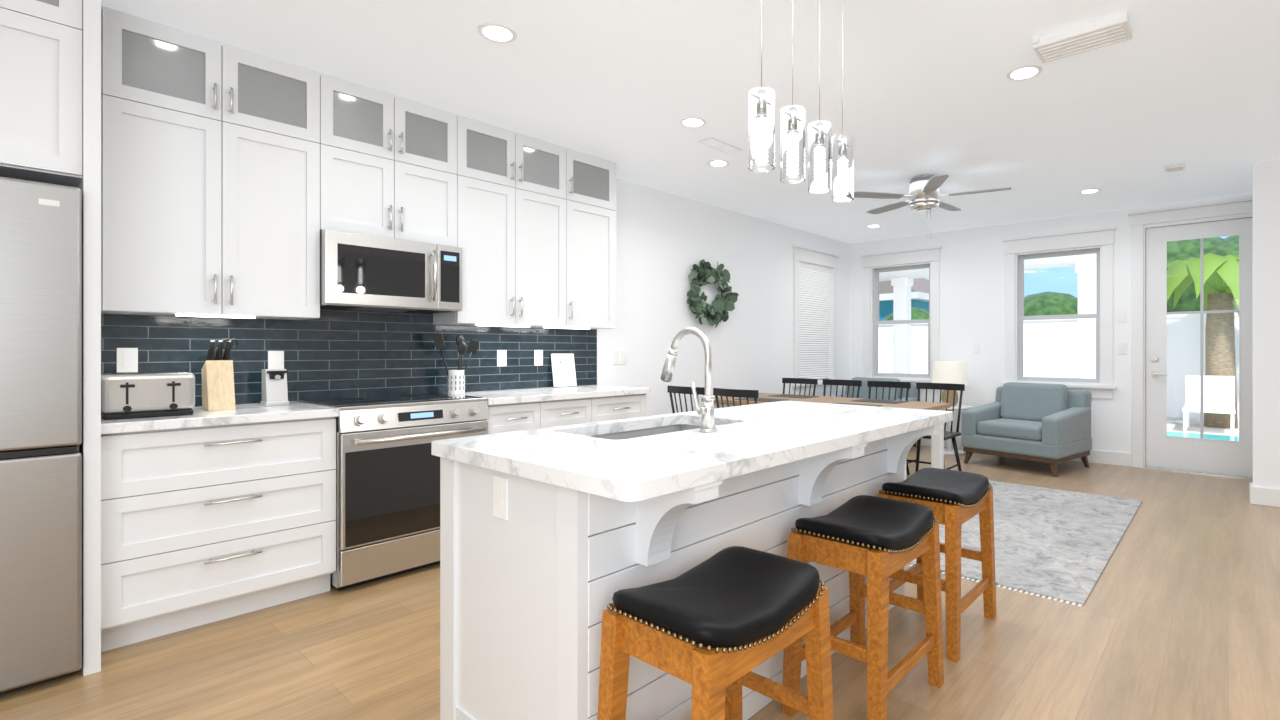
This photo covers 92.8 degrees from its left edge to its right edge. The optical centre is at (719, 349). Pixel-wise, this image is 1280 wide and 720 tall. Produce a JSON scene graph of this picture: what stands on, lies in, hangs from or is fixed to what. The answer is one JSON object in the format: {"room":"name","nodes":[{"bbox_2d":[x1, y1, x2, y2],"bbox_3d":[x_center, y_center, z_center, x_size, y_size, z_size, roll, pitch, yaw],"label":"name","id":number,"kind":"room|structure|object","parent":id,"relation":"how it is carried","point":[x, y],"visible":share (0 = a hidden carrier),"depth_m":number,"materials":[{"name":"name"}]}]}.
{"room":"kitchen","nodes":[
{"label":"kitchen","id":0,"kind":"room"},
{"bbox_2d":[198,178,849,415],"bbox_3d":[-1.671,-0.127,4.316,0.160,2.660,10.860,0,0,40],"label":"wall","id":1,"kind":"structure","parent":0,"point":[660,235],"depth_m":5.94,"materials":[{"name":"white paint"}]},
{"bbox_2d":[101,309,596,406],"bbox_3d":[-1.948,0.018,3.854,0.010,0.531,2.904,0,0,40],"label":"tile backsplash","id":2,"kind":"structure","parent":1,"relation":"attached to","point":[338,353],"depth_m":3.57,"materials":[{"name":"blue tile"}]},
{"bbox_2d":[117,348,137,372],"bbox_3d":[-2.784,0.049,2.841,0.016,0.113,0.067,0,0,40],"label":"outlet plates","id":3,"kind":"object","parent":2,"relation":"attached to","point":[127,360],"depth_m":2.84,"materials":[{"name":"white plastic"}]},
{"bbox_2d":[268,351,283,368],"bbox_3d":[-2.413,0.055,3.284,0.016,0.093,0.068,0,0,40],"label":"outlet plates","id":4,"kind":"object","parent":2,"relation":"attached to","point":[275,358],"depth_m":3.28,"materials":[{"name":"white plastic"}]},
{"bbox_2d":[497,350,506,365],"bbox_3d":[-1.558,0.057,4.309,0.016,0.107,0.070,0,0,40],"label":"outlet plates","id":5,"kind":"object","parent":2,"relation":"attached to","point":[501,354],"depth_m":4.31,"materials":[{"name":"white plastic"}]},
{"bbox_2d":[534,350,542,365],"bbox_3d":[-1.366,0.060,4.538,0.016,0.112,0.069,0,0,40],"label":"outlet plates","id":6,"kind":"object","parent":2,"relation":"attached to","point":[538,354],"depth_m":4.53,"materials":[{"name":"white plastic"}]},
{"bbox_2d":[101,6,615,328],"bbox_3d":[-1.831,-0.805,3.713,0.364,1.299,2.839,0,0,40],"label":"upper cabinet","id":7,"kind":"object","parent":1,"relation":"attached to","point":[224,166],"visible":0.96,"depth_m":3.10,"materials":[{"name":"white paint"}]},
{"bbox_2d":[320,229,461,313],"bbox_3d":[-1.935,-0.431,3.515,0.444,0.396,0.731,0,0,40],"label":"microwave","id":8,"kind":"object","parent":7,"relation":"attached to","point":[358,271],"visible":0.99,"depth_m":3.36,"materials":[{"name":"silver metal"}]},
{"bbox_2d":[613,350,626,364],"bbox_3d":[-0.856,0.063,5.149,0.016,0.118,0.144,0,0,40],"label":"outlet plates","id":9,"kind":"object","parent":1,"relation":"attached to","point":[619,356],"depth_m":5.15,"materials":[{"name":"white plastic"}]},
{"bbox_2d":[687,259,738,327],"bbox_3d":[-0.074,-0.554,5.973,0.147,0.671,0.685,0,0,40],"label":"wreath","id":10,"kind":"object","parent":1,"relation":"attached to","point":[723,303],"visible":1,"depth_m":5.95,"materials":[{"name":"green plant"}]},
{"bbox_2d":[792,244,839,394],"bbox_3d":[1.176,-0.357,7.644,0.200,1.800,1.080,0,0,40],"label":"window blinds","id":11,"kind":"object","parent":1,"relation":"attached to","point":[815,284],"visible":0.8,"depth_m":7.62,"materials":[{"name":"white paint"}]},
{"bbox_2d":[0,445,1279,719],"bbox_3d":[1.008,1.233,1.974,6.996,0.060,10.720,0,0,40],"label":"floor","id":12,"kind":"structure","parent":0,"point":[1181,621],"depth_m":2.43,"materials":[{"name":"brown wood"}]},
{"bbox_2d":[0,177,81,694],"bbox_3d":[-2.879,0.305,2.077,0.812,1.795,0.907,0,0,40],"label":"fridge","id":13,"kind":"object","parent":12,"relation":"on","point":[41,223],"visible":1,"depth_m":2.13,"materials":[{"name":"grey metal"}]},
{"bbox_2d":[0,0,100,675],"bbox_3d":[-2.930,-0.126,2.104,0.752,2.657,1.033,0,0,40],"label":"tall cabinet","id":14,"kind":"object","parent":12,"relation":"on","point":[50,50],"visible":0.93,"depth_m":2.23,"materials":[{"name":"white wood"}]},
{"bbox_2d":[101,417,335,651],"bbox_3d":[-2.369,0.764,2.847,0.655,0.877,0.812,0,0,40],"label":"base cabinet","id":15,"kind":"object","parent":12,"relation":"on","point":[208,524],"depth_m":2.61,"materials":[{"name":"white wood"}]},
{"bbox_2d":[101,401,338,433],"bbox_3d":[-2.368,0.305,2.844,0.643,0.040,0.818,0,0,40],"label":"countertop","id":16,"kind":"structure","parent":15,"relation":"on","point":[243,413],"depth_m":2.67,"materials":[{"name":"white stone"}]},
{"bbox_2d":[101,372,194,419],"bbox_3d":[-2.460,0.191,2.600,0.200,0.186,0.293,0,0,40],"label":"toaster","id":17,"kind":"object","parent":16,"relation":"on","point":[144,394],"visible":0.9,"depth_m":2.54,"materials":[{"name":"silver metal"}]},
{"bbox_2d":[201,339,237,410],"bbox_3d":[-2.404,0.115,2.912,0.155,0.339,0.118,0,0,40],"label":"knife block","id":18,"kind":"object","parent":16,"relation":"on","point":[218,393],"visible":1,"depth_m":2.87,"materials":[{"name":"brown wood"}]},
{"bbox_2d":[260,369,288,405],"bbox_3d":[-2.303,0.192,3.129,0.110,0.185,0.100,0,0,40],"label":"can opener","id":19,"kind":"object","parent":16,"relation":"on","point":[274,381],"visible":1,"depth_m":3.10,"materials":[{"name":"grey plastic"}]},
{"bbox_2d":[299,393,488,590],"bbox_3d":[-1.823,0.740,3.430,0.708,0.926,0.772,0,0,40],"label":"stove","id":20,"kind":"object","parent":12,"relation":"on","point":[388,475],"visible":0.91,"depth_m":3.14,"materials":[{"name":"silver metal"}]},
{"bbox_2d":[484,394,646,433],"bbox_3d":[-1.190,0.764,4.250,0.654,0.877,1.287,0,0,40],"label":"base cabinet","id":21,"kind":"object","parent":12,"relation":"on","point":[503,418],"visible":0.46,"depth_m":3.99,"materials":[{"name":"white paint"}]},
{"bbox_2d":[446,385,650,404],"bbox_3d":[-1.183,0.305,4.254,0.643,0.040,1.307,0,0,40],"label":"countertop","id":22,"kind":"structure","parent":21,"relation":"on","point":[495,397],"depth_m":4.06,"materials":[{"name":"white stone"}]},
{"bbox_2d":[433,333,478,394],"bbox_3d":[-1.694,0.089,3.883,0.129,0.390,0.271,0,0,40],"label":"utensil crock","id":23,"kind":"object","parent":22,"relation":"on","point":[456,378],"visible":0.98,"depth_m":3.86,"materials":[{"name":"white ceramic"}]},
{"bbox_2d":[551,354,576,386],"bbox_3d":[-1.205,0.155,4.669,0.056,0.254,0.200,0,0,40],"label":"art print","id":24,"kind":"object","parent":22,"relation":"on","point":[563,365],"visible":1,"depth_m":4.66,"materials":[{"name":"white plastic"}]},
{"bbox_2d":[667,386,704,412],"bbox_3d":[-0.137,0.759,5.356,0.455,0.893,0.539,0,0,40],"label":"dining chair","id":25,"kind":"object","parent":12,"relation":"on","point":[671,389],"visible":0.23,"depth_m":5.18,"materials":[{"name":"black paint"}]},
{"bbox_2d":[431,327,952,719],"bbox_3d":[0.089,0.560,2.348,0.944,1.285,1.990,0,0,40],"label":"kitchen island","id":26,"kind":"object","parent":12,"relation":"on","point":[540,529],"visible":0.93,"depth_m":1.74,"materials":[{"name":"white paint"}]},
{"bbox_2d":[597,546,832,719],"bbox_3d":[0.002,0.881,1.487,0.352,0.644,0.523,0,0,40],"label":"stool","id":27,"kind":"object","parent":12,"relation":"on","point":[708,626],"visible":1,"depth_m":1.40,"materials":[{"name":"black leather"}]},
{"bbox_2d":[713,388,758,407],"bbox_3d":[0.269,0.759,5.016,0.455,0.893,0.539,0,0,40],"label":"dining chair","id":28,"kind":"object","parent":12,"relation":"on","point":[717,392],"visible":0.3,"depth_m":4.80,"materials":[{"name":"black paint"}]},
{"bbox_2d":[782,378,817,395],"bbox_3d":[0.731,0.759,6.499,0.455,0.893,0.539,0,0,40],"label":"dining chair","id":29,"kind":"object","parent":12,"relation":"on","point":[795,381],"visible":0.3,"depth_m":6.68,"materials":[{"name":"black paint"}]},
{"bbox_2d":[701,393,950,479],"bbox_3d":[0.892,0.826,5.415,2.000,0.754,0.950,0,0,40],"label":"dining table","id":30,"kind":"object","parent":12,"relation":"on","point":[937,441],"visible":0.15,"depth_m":5.22,"materials":[{"name":"brown wood"}]},
{"bbox_2d":[823,379,861,397],"bbox_3d":[1.129,0.759,6.165,0.455,0.893,0.539,0,0,40],"label":"dining chair","id":31,"kind":"object","parent":12,"relation":"on","point":[831,382],"visible":0.29,"depth_m":6.35,"materials":[{"name":"black paint"}]},
{"bbox_2d":[781,495,943,719],"bbox_3d":[0.506,0.881,2.095,0.352,0.644,0.523,0,0,40],"label":"stool","id":32,"kind":"object","parent":12,"relation":"on","point":[873,537],"visible":0.98,"depth_m":1.99,"materials":[{"name":"brown wood"}]},
{"bbox_2d":[837,377,917,446],"bbox_3d":[1.858,0.778,7.545,0.980,0.850,0.904,0,0,40],"label":"armchair","id":33,"kind":"object","parent":12,"relation":"on","point":[864,390],"visible":0.12,"depth_m":7.53,"materials":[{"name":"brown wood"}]},
{"bbox_2d":[867,381,910,474],"bbox_3d":[1.528,0.759,5.830,0.455,0.893,0.539,0,0,40],"label":"dining chair","id":34,"kind":"object","parent":12,"relation":"on","point":[891,384],"visible":0.27,"depth_m":6.01,"materials":[{"name":"black paint"}]},
{"bbox_2d":[906,382,964,471],"bbox_3d":[1.918,0.759,5.502,0.455,0.893,0.539,0,0,40],"label":"dining chair","id":35,"kind":"object","parent":12,"relation":"on","point":[939,386],"visible":0.63,"depth_m":5.57,"materials":[{"name":"black paint"}]},
{"bbox_2d":[877,468,996,661],"bbox_3d":[0.945,0.881,2.641,0.352,0.644,0.523,0,0,40],"label":"stool","id":36,"kind":"object","parent":12,"relation":"on","point":[954,497],"visible":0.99,"depth_m":2.51,"materials":[{"name":"brown wood"}]},
{"bbox_2d":[942,404,971,454],"bbox_3d":[2.697,0.928,7.098,0.480,0.550,0.480,0,0,40],"label":"side table","id":37,"kind":"object","parent":12,"relation":"on","point":[949,450],"visible":0.5,"depth_m":7.07,"materials":[{"name":"white paint"}]},
{"bbox_2d":[932,361,968,405],"bbox_3d":[2.697,0.395,7.098,0.410,0.515,0.410,0,0,40],"label":"table lamp","id":38,"kind":"object","parent":37,"relation":"on","point":[952,372],"visible":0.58,"depth_m":6.95,"materials":[{"name":"fabric"}]},
{"bbox_2d":[905,480,1141,606],"bbox_3d":[2.038,1.198,4.230,1.280,0.010,2.600,0,0,40],"label":"rug","id":39,"kind":"object","parent":12,"relation":"on","point":[1057,544],"visible":0.59,"depth_m":3.83,"materials":[{"name":"white carpet"}]},
{"bbox_2d":[961,382,1091,476],"bbox_3d":[3.216,0.778,6.338,0.904,0.850,0.980,0,0,-39],"label":"armchair","id":40,"kind":"object","parent":12,"relation":"on","point":[1039,422],"visible":1,"depth_m":6.17,"materials":[{"name":"blue fabric"}]},
{"bbox_2d":[101,0,1279,243],"bbox_3d":[0.997,-1.497,2.101,7.176,0.080,10.900,0,0,40],"label":"ceiling","id":41,"kind":"structure","parent":0,"point":[927,90],"depth_m":3.32,"materials":[{"name":"white paint"}]},
{"bbox_2d":[748,0,853,201],"bbox_3d":[0.303,-1.018,2.134,0.085,0.875,0.730,0,0,40],"label":"pendant lights","id":42,"kind":"object","parent":41,"relation":"hanging from","point":[830,160],"visible":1,"depth_m":2.05,"materials":[{"name":"glass"}]},
{"bbox_2d":[854,173,1010,238],"bbox_3d":[1.761,-1.199,5.141,1.290,0.514,1.254,0,0,40],"label":"ceiling fan","id":43,"kind":"object","parent":41,"relation":"hanging from","point":[923,196],"depth_m":5.03,"materials":[{"name":"silver metal"}]},
{"bbox_2d":[1165,164,1185,171],"bbox_3d":[3.608,-1.438,4.793,0.136,0.035,0.136,0,0,40],"label":"smoke detector","id":44,"kind":"object","parent":41,"relation":"attached to","point":[1175,167],"visible":1,"depth_m":4.76,"materials":[{"name":"white plastic"}]},
{"bbox_2d":[850,194,1252,452],"bbox_3d":[4.563,-0.127,6.066,7.136,2.660,0.160,0,0,40],"label":"wall","id":45,"kind":"structure","parent":0,"point":[972,261],"depth_m":7.16,"materials":[{"name":"white paint"}]},
{"bbox_2d":[861,246,941,390],"bbox_3d":[2.361,-0.387,7.864,1.080,1.800,0.200,0,0,40],"label":"window","id":46,"kind":"structure","parent":45,"relation":"in","point":[909,259],"depth_m":7.83,"materials":[{"name":"white paint"}]},
{"bbox_2d":[973,344,979,352],"bbox_3d":[3.062,-0.018,7.216,0.069,0.096,0.009,0,0,40],"label":"switch plates","id":47,"kind":"object","parent":45,"relation":"attached to","point":[976,347],"depth_m":7.21,"materials":[{"name":"white plastic"}]},
{"bbox_2d":[1002,226,1116,398],"bbox_3d":[3.743,-0.387,6.703,1.110,1.800,0.200,0,0,40],"label":"window","id":48,"kind":"structure","parent":45,"relation":"in","point":[1089,241],"depth_m":6.60,"materials":[{"name":"white paint"}]},
{"bbox_2d":[1118,311,1126,321],"bbox_3d":[4.179,-0.348,6.278,0.070,0.106,0.009,0,0,40],"label":"switch plates","id":49,"kind":"object","parent":45,"relation":"attached to","point":[1122,317],"depth_m":6.28,"materials":[{"name":"white plastic"}]},
{"bbox_2d":[1118,343,1126,353],"bbox_3d":[4.179,-0.016,6.278,0.070,0.104,0.009,0,0,40],"label":"switch plates","id":50,"kind":"object","parent":45,"relation":"attached to","point":[1122,347],"depth_m":6.28,"materials":[{"name":"white plastic"}]},
{"bbox_2d":[1128,197,1252,479],"bbox_3d":[4.707,-0.107,5.907,1.190,2.620,0.180,0,0,40],"label":"patio door","id":51,"kind":"structure","parent":45,"relation":"in","point":[1151,447],"depth_m":6.02,"materials":[{"name":"white paint"}]},
{"bbox_2d":[1253,160,1279,488],"bbox_3d":[5.303,-0.127,3.865,2.850,2.660,0.140,0,0,40],"label":"wall","id":52,"kind":"structure","parent":0,"point":[1266,175],"depth_m":4.67,"materials":[{"name":"white paint"}]},
{"bbox_2d":[916,437,1279,506],"bbox_3d":[3.054,1.133,4.395,6.976,0.140,4.340,0,0,40],"label":"baseboard","id":53,"kind":"structure","parent":52,"relation":"attached to","point":[1264,496],"depth_m":6.26,"materials":[{"name":"white paint"}]},
{"label":"outside","id":54,"kind":"structure","parent":0,"visible":0},
{"bbox_2d":[1167,417,1238,435],"bbox_3d":[13.802,1.253,19.541,32.000,0.060,32.320,0,0,40],"label":"ground","id":55,"kind":"structure","parent":54,"point":[1173,423],"depth_m":9.42,"materials":[{"name":"beige"}]},
{"bbox_2d":[879,278,928,320],"bbox_3d":[5.175,-1.287,24.352,9.200,5.020,8.650,0,0,40],"label":"house","id":56,"kind":"structure","parent":55,"relation":"on","point":[920,288],"depth_m":18.90,"materials":[{"name":"teal"}]},
{"bbox_2d":[879,254,1095,378],"bbox_3d":[2.542,-0.237,9.945,7.100,2.920,3.100,0,0,40],"label":"porch","id":57,"kind":"object","parent":55,"relation":"on","point":[1085,265],"visible":0.28,"depth_m":9.02,"materials":[{"name":"white paint"}]},
{"bbox_2d":[878,312,1238,420],"bbox_3d":[6.171,0.238,8.901,26.120,1.970,5.970,0,0,40],"label":"fence","id":58,"kind":"object","parent":55,"relation":"on","point":[1050,347],"visible":0.02,"depth_m":12.10,"materials":[{"name":"white plastic"}]},
{"bbox_2d":[884,235,1238,320],"bbox_3d":[11.456,-0.736,11.334,17.880,3.800,3.457,0,0,40],"label":"trees","id":59,"kind":"object","parent":55,"relation":"on","point":[1044,303],"visible":0.08,"depth_m":11.93,"materials":[{"name":"green plant"}]},
{"bbox_2d":[1167,253,1238,427],"bbox_3d":[7.971,-0.135,9.629,2.159,2.727,2.117,0,0,40],"label":"palm tree","id":60,"kind":"object","parent":55,"relation":"on","point":[1221,273],"visible":0.65,"depth_m":9.50,"materials":[{"name":"green plant"}]},
{"bbox_2d":[1167,431,1238,440],"bbox_3d":[7.913,1.212,6.544,5.600,0.019,2.300,0,0,40],"label":"pool","id":61,"kind":"object","parent":55,"relation":"on","point":[1169,433],"visible":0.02,"depth_m":8.51,"materials":[{"name":"teal liquid"}]},
{"bbox_2d":[1182,375,1234,434],"bbox_3d":[7.405,0.813,9.158,0.600,0.820,0.950,0,0,40],"label":"lounger","id":62,"kind":"object","parent":55,"relation":"on","point":[1219,391],"visible":0.93,"depth_m":9.37,"materials":[{"name":"white"}]}
]}

